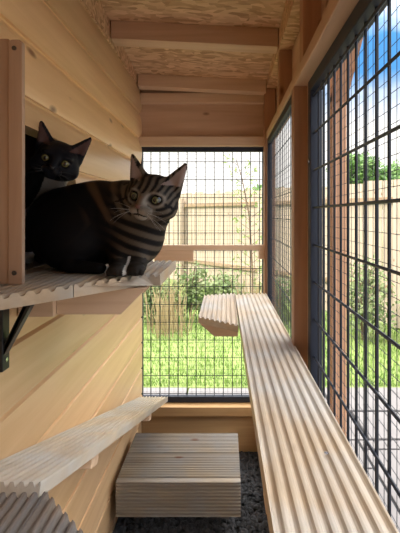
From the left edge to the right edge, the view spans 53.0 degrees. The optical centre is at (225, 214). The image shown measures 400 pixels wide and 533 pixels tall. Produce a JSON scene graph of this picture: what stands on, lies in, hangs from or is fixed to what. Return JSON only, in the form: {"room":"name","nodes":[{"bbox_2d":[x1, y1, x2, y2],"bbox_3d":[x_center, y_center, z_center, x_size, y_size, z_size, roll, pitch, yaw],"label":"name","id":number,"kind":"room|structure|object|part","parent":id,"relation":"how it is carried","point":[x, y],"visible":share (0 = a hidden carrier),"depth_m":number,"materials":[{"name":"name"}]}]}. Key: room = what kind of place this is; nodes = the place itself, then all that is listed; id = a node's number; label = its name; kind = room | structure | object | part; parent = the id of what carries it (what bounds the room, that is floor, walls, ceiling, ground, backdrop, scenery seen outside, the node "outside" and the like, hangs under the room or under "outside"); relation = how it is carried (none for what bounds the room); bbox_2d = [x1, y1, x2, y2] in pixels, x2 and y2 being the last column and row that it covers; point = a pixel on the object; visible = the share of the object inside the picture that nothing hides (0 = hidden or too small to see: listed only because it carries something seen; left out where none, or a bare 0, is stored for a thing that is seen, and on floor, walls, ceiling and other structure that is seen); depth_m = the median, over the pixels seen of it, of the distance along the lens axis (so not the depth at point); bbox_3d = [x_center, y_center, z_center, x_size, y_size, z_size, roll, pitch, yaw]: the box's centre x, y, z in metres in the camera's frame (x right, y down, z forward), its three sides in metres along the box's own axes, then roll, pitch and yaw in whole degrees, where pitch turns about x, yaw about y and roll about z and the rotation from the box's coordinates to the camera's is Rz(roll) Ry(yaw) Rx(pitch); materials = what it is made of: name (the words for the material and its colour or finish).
{"room":"outdoor cat enclosure","nodes":[
{"label":"outdoor cat enclosure","id":0,"kind":"room"},
{"bbox_2d":[0,0,141,532],"bbox_3d":[-0.695,0.140,0.750,0.551,2.071,2.500,0,0,0],"label":"wall","id":1,"kind":"structure","parent":0,"point":[65,371],"depth_m":1.15,"materials":[{"name":"brown wood"}]},
{"bbox_2d":[0,304,34,371],"bbox_3d":[-0.381,0.219,0.743,0.072,0.138,0.025,0,0,0],"label":"shelf bracket","id":2,"kind":"object","parent":1,"relation":"attached to","point":[7,339],"visible":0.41,"depth_m":0.73,"materials":[{"name":"black metal"}]},
{"bbox_3d":[-0.412,0.219,0.743,0.009,0.138,0.025,0,0,0],"label":"wall plate","id":3,"kind":"part","parent":2,"relation":"part of","materials":[{"name":"black paint"}]},
{"bbox_2d":[0,491,82,532],"bbox_3d":[-0.274,0.454,0.304,0.288,0.066,0.609,0,0,0],"label":"shelf","id":4,"kind":"object","parent":1,"relation":"attached to","point":[23,514],"visible":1,"depth_m":0.56,"materials":[{"name":"brown wood"}]},
{"bbox_2d":[0,396,167,497],"bbox_3d":[-0.350,0.656,1.277,0.134,0.497,1.345,0,0,0],"label":"ramp","id":5,"kind":"object","parent":1,"relation":"attached to","point":[40,467],"visible":1,"depth_m":0.84,"materials":[{"name":"beige wood"}]},
{"bbox_2d":[0,260,175,316],"bbox_3d":[-0.279,0.165,0.835,0.280,0.079,0.581,0,0,0],"label":"wall shelf","id":6,"kind":"object","parent":1,"relation":"attached to","point":[53,291],"visible":0.69,"depth_m":0.81,"materials":[{"name":"beige wood"}]},
{"bbox_2d":[0,39,24,283],"bbox_3d":[-0.392,-0.097,0.724,0.054,0.442,0.016,0,0,0],"label":"frame","id":7,"kind":"object","parent":6,"relation":"on","point":[12,52],"visible":1,"depth_m":0.72,"materials":[{"name":"wood"}]},
{"bbox_2d":[25,121,91,263],"bbox_3d":[-0.516,-0.041,1.048,0.195,0.340,0.486,0,0,-36],"label":"cat","id":8,"kind":"object","parent":6,"relation":"on","point":[54,163],"visible":0.39,"depth_m":0.90},
{"bbox_2d":[25,154,186,276],"bbox_3d":[-0.295,-0.004,0.926,0.452,0.259,0.217,0,0,30],"label":"tabby cat","id":9,"kind":"object","parent":6,"relation":"on","point":[84,227],"visible":1,"depth_m":0.86},
{"bbox_2d":[100,0,285,95],"bbox_3d":[-0.090,-0.780,0.610,1.100,0.390,3.100,0,0,0],"label":"ceiling","id":10,"kind":"structure","parent":0,"point":[205,46],"depth_m":1.47,"materials":[{"name":"wood"}]},
{"bbox_2d":[139,89,263,451],"bbox_3d":[-0.110,0.252,1.990,0.710,1.846,0.080,0,0,0],"label":"wall","id":11,"kind":"structure","parent":0,"point":[168,118],"depth_m":1.99,"materials":[{"name":"brown wood"}]},
{"bbox_3d":[-0.095,0.963,1.992,0.670,0.045,0.075,0,0,0],"label":"sill rail","id":12,"kind":"part","parent":11,"relation":"part of","materials":[{"name":"brown wood"}]},
{"bbox_3d":[-0.122,-0.363,1.982,0.616,0.046,0.035,0,0,0],"label":"header rail","id":13,"kind":"part","parent":11,"relation":"part of","materials":[{"name":"brown wood"}]},
{"bbox_2d":[141,147,262,401],"bbox_3d":[-0.118,0.296,2.020,0.656,1.284,0.036,0,0,0],"label":"panel","id":14,"kind":"object","parent":11,"relation":"attached to","point":[172,397],"visible":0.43,"depth_m":2.02,"materials":[{"name":"black metal"}]},
{"bbox_3d":[-0.122,-0.576,1.982,0.616,0.048,0.035,0,0,0],"label":"header rail","id":15,"kind":"part","parent":11,"relation":"part of","materials":[{"name":"brown wood"}]},
{"bbox_3d":[-0.115,0.160,1.965,0.620,0.025,0.030,0,0,0],"label":"rail","id":16,"kind":"part","parent":11,"relation":"part of","materials":[{"name":"brown wood"}]},
{"bbox_2d":[114,443,398,532],"bbox_3d":[1.470,1.230,-0.255,3.860,0.090,4.690,0,0,0],"label":"floor","id":17,"kind":"structure","parent":0,"point":[236,529],"depth_m":1.55,"materials":[{"name":"black gravel"}]},
{"bbox_2d":[113,451,268,532],"bbox_3d":[-0.105,1.174,1.439,0.639,0.035,1.103,0,0,0],"label":"gravel","id":18,"kind":"object","parent":17,"relation":"on","point":[253,519],"visible":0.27,"depth_m":1.53,"materials":[{"name":"gravel"}]},
{"bbox_2d":[116,433,240,519],"bbox_3d":[-0.171,1.064,1.589,0.446,0.222,0.321,0,0,0],"label":"step","id":19,"kind":"structure","parent":18,"relation":"on","point":[161,474],"depth_m":1.45,"materials":[{"name":"brown wood"}]},
{"bbox_2d":[330,38,362,435],"bbox_3d":[0.340,0.287,1.073,0.044,1.775,0.344,0,0,0],"label":"post","id":20,"kind":"object","parent":17,"relation":"on","point":[361,40],"visible":0.13,"depth_m":1.20,"materials":[{"name":"brown wood"}]},
{"bbox_2d":[263,0,358,367],"bbox_3d":[0.222,0.146,0.750,0.071,2.018,2.500,0,0,0],"label":"wall","id":21,"kind":"structure","parent":0,"point":[308,29],"depth_m":1.15,"materials":[{"name":"brown wood"}]},
{"bbox_3d":[0.213,0.272,1.962,0.054,1.767,0.055,0,0,0],"label":"corner post","id":22,"kind":"part","parent":21,"relation":"part of","materials":[{"name":"brown wood"}]},
{"bbox_2d":[267,95,291,338],"bbox_3d":[0.212,0.282,1.560,0.026,1.296,0.730,0,0,0],"label":"panel","id":23,"kind":"object","parent":21,"relation":"attached to","point":[282,121],"visible":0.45,"depth_m":1.62,"materials":[{"name":"black metal"}]},
{"bbox_3d":[0.220,-0.737,0.750,0.050,0.251,2.500,0,0,0],"label":"plate","id":24,"kind":"part","parent":21,"relation":"part of","materials":[{"name":"brown wood"}]},
{"bbox_3d":[0.214,0.393,1.169,0.038,1.525,0.043,0,0,0],"label":"post","id":25,"kind":"part","parent":21,"relation":"part of","materials":[{"name":"brown wood"}]},
{"bbox_3d":[0.220,-0.386,0.718,0.050,0.032,2.435,0,0,0],"label":"rail","id":26,"kind":"part","parent":21,"relation":"part of","materials":[{"name":"brown wood"}]},
{"bbox_2d":[235,293,398,532],"bbox_3d":[0.126,0.412,1.015,0.150,0.076,1.830,0,0,0],"label":"shelf","id":27,"kind":"object","parent":21,"relation":"attached to","point":[314,481],"visible":1,"depth_m":0.66,"materials":[{"name":"beige wood"}]},
{"bbox_2d":[198,293,237,336],"bbox_3d":[-0.029,0.411,1.648,0.146,0.072,0.564,0,0,0],"label":"side perch","id":28,"kind":"object","parent":27,"relation":"attached to","point":[218,313],"visible":1,"depth_m":1.50,"materials":[{"name":"beige wood"}]},
{"bbox_2d":[308,0,399,529],"bbox_3d":[0.244,0.282,0.327,0.043,1.296,1.553,0,0,0],"label":"panel","id":29,"kind":"object","parent":21,"relation":"attached to","point":[365,13],"visible":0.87,"depth_m":0.81,"materials":[{"name":"black metal"}]},
{"bbox_3d":[0.242,0.282,0.327,0.032,1.296,1.553,0,0,0],"label":"frame","id":30,"kind":"part","parent":29,"relation":"part of","materials":[{"name":"black metal"}]},
{"label":"outside","id":31,"kind":"structure","parent":0,"visible":0},
{"bbox_2d":[144,231,399,390],"bbox_3d":[1.000,1.215,16.360,26.000,0.080,27.280,0,0,0],"label":"ground","id":32,"kind":"structure","parent":31,"point":[192,363],"depth_m":3.35,"materials":[{"name":"green plant"}]},
{"bbox_2d":[144,279,177,322],"bbox_3d":[-0.785,0.864,4.331,0.528,0.625,0.342,0,0,0],"label":"shrub","id":33,"kind":"object","parent":32,"relation":"on","point":[165,281],"visible":0.21,"depth_m":4.28,"materials":[{"name":"green plant"}]},
{"bbox_2d":[144,273,199,338],"bbox_3d":[-0.594,0.860,3.980,0.562,0.610,0.461,0,0,34],"label":"stalks","id":34,"kind":"object","parent":32,"relation":"on","point":[164,310],"visible":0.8,"depth_m":3.93},
{"bbox_2d":[171,261,211,320],"bbox_3d":[-0.390,0.840,4.451,0.550,0.672,0.306,0,0,18],"label":"shrub","id":35,"kind":"object","parent":32,"relation":"on","point":[192,279],"visible":0.66,"depth_m":4.41,"materials":[{"name":"green plant"}]},
{"bbox_2d":[202,269,246,295],"bbox_3d":[0.001,0.873,4.235,0.527,0.607,0.416,0,0,0],"label":"shrub","id":36,"kind":"object","parent":32,"relation":"on","point":[218,290],"visible":0.22,"depth_m":4.18,"materials":[{"name":"green plant"}]},
{"bbox_2d":[224,153,261,294],"bbox_3d":[0.172,0.339,3.288,0.411,1.693,0.201,0,0,0],"label":"sapling","id":37,"kind":"object","parent":32,"relation":"on","point":[255,169],"visible":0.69,"depth_m":3.29,"materials":[{"name":"green plant"}]},
{"bbox_2d":[228,273,278,305],"bbox_3d":[0.294,0.861,4.148,0.521,0.608,0.488,0,0,17],"label":"stalks","id":38,"kind":"object","parent":32,"relation":"on","point":[254,288],"visible":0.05,"depth_m":4.15},
{"bbox_2d":[247,184,261,190],"bbox_3d":[1.465,-0.030,16.004,2.416,2.480,2.389,0,0,0],"label":"tree","id":39,"kind":"object","parent":32,"relation":"on","point":[257,188],"visible":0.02,"depth_m":15.94,"materials":[{"name":"green plant"}]},
{"bbox_2d":[248,276,289,318],"bbox_3d":[0.579,0.893,4.470,0.715,0.567,0.516,0,0,0],"label":"shrub","id":40,"kind":"object","parent":32,"relation":"on","point":[289,276],"visible":0.07,"depth_m":4.41,"materials":[{"name":"green plant"}]},
{"bbox_2d":[153,179,399,327],"bbox_3d":[-0.430,0.385,6.558,0.130,1.540,9.701,0,0,-43],"label":"fence","id":41,"kind":"object","parent":32,"relation":"on","point":[395,192],"visible":0.18,"depth_m":5.82,"materials":[{"name":"beige wood"}]},
{"bbox_3d":[-0.788,0.438,6.909,0.079,1.435,0.100,0,0,-43],"label":"post","id":42,"kind":"part","parent":41,"relation":"part of","materials":[{"name":"beige wood"}]},
{"bbox_3d":[0.498,0.438,5.511,0.079,1.435,0.100,0,0,-43],"label":"post","id":43,"kind":"part","parent":41,"relation":"part of","materials":[{"name":"beige wood"}]},
{"bbox_3d":[-0.407,-0.165,6.580,0.034,0.050,9.700,0,0,-43],"label":"rail","id":44,"kind":"part","parent":41,"relation":"part of","materials":[{"name":"beige wood"}]},
{"bbox_3d":[-0.407,0.775,6.580,0.034,0.050,9.700,0,0,-43],"label":"rail","id":45,"kind":"part","parent":41,"relation":"part of","materials":[{"name":"beige wood"}]},
{"bbox_3d":[1.785,0.438,4.113,0.079,1.435,0.100,0,0,-43],"label":"post","id":46,"kind":"part","parent":41,"relation":"part of","materials":[{"name":"beige wood"}]},
{"bbox_2d":[326,151,399,214],"bbox_3d":[4.150,-0.328,11.664,2.499,3.074,2.107,0,0,0],"label":"tree","id":47,"kind":"object","parent":32,"relation":"on","point":[370,167],"visible":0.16,"depth_m":11.14,"materials":[{"name":"green plant"}]},
{"bbox_2d":[346,253,399,340],"bbox_3d":[1.312,0.763,3.760,0.515,0.825,0.529,0,0,-14],"label":"shrub","id":48,"kind":"object","parent":32,"relation":"on","point":[371,281],"visible":0.52,"depth_m":3.69,"materials":[{"name":"green plant"}]},
{"bbox_2d":[386,159,399,179],"bbox_3d":[6.821,-0.498,14.428,2.839,3.413,2.502,0,0,0],"label":"tree","id":49,"kind":"object","parent":32,"relation":"on","point":[394,161],"visible":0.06,"depth_m":14.69,"materials":[{"name":"green plant"}]},
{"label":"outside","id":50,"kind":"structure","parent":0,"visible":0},
{"bbox_2d":[144,388,399,532],"bbox_3d":[0.144,1.190,0.102,12.288,0.051,5.203,0,0,0],"label":"paving","id":51,"kind":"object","parent":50,"point":[395,401],"visible":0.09,"depth_m":2.16,"materials":[{"name":"grey concrete"}]}
]}

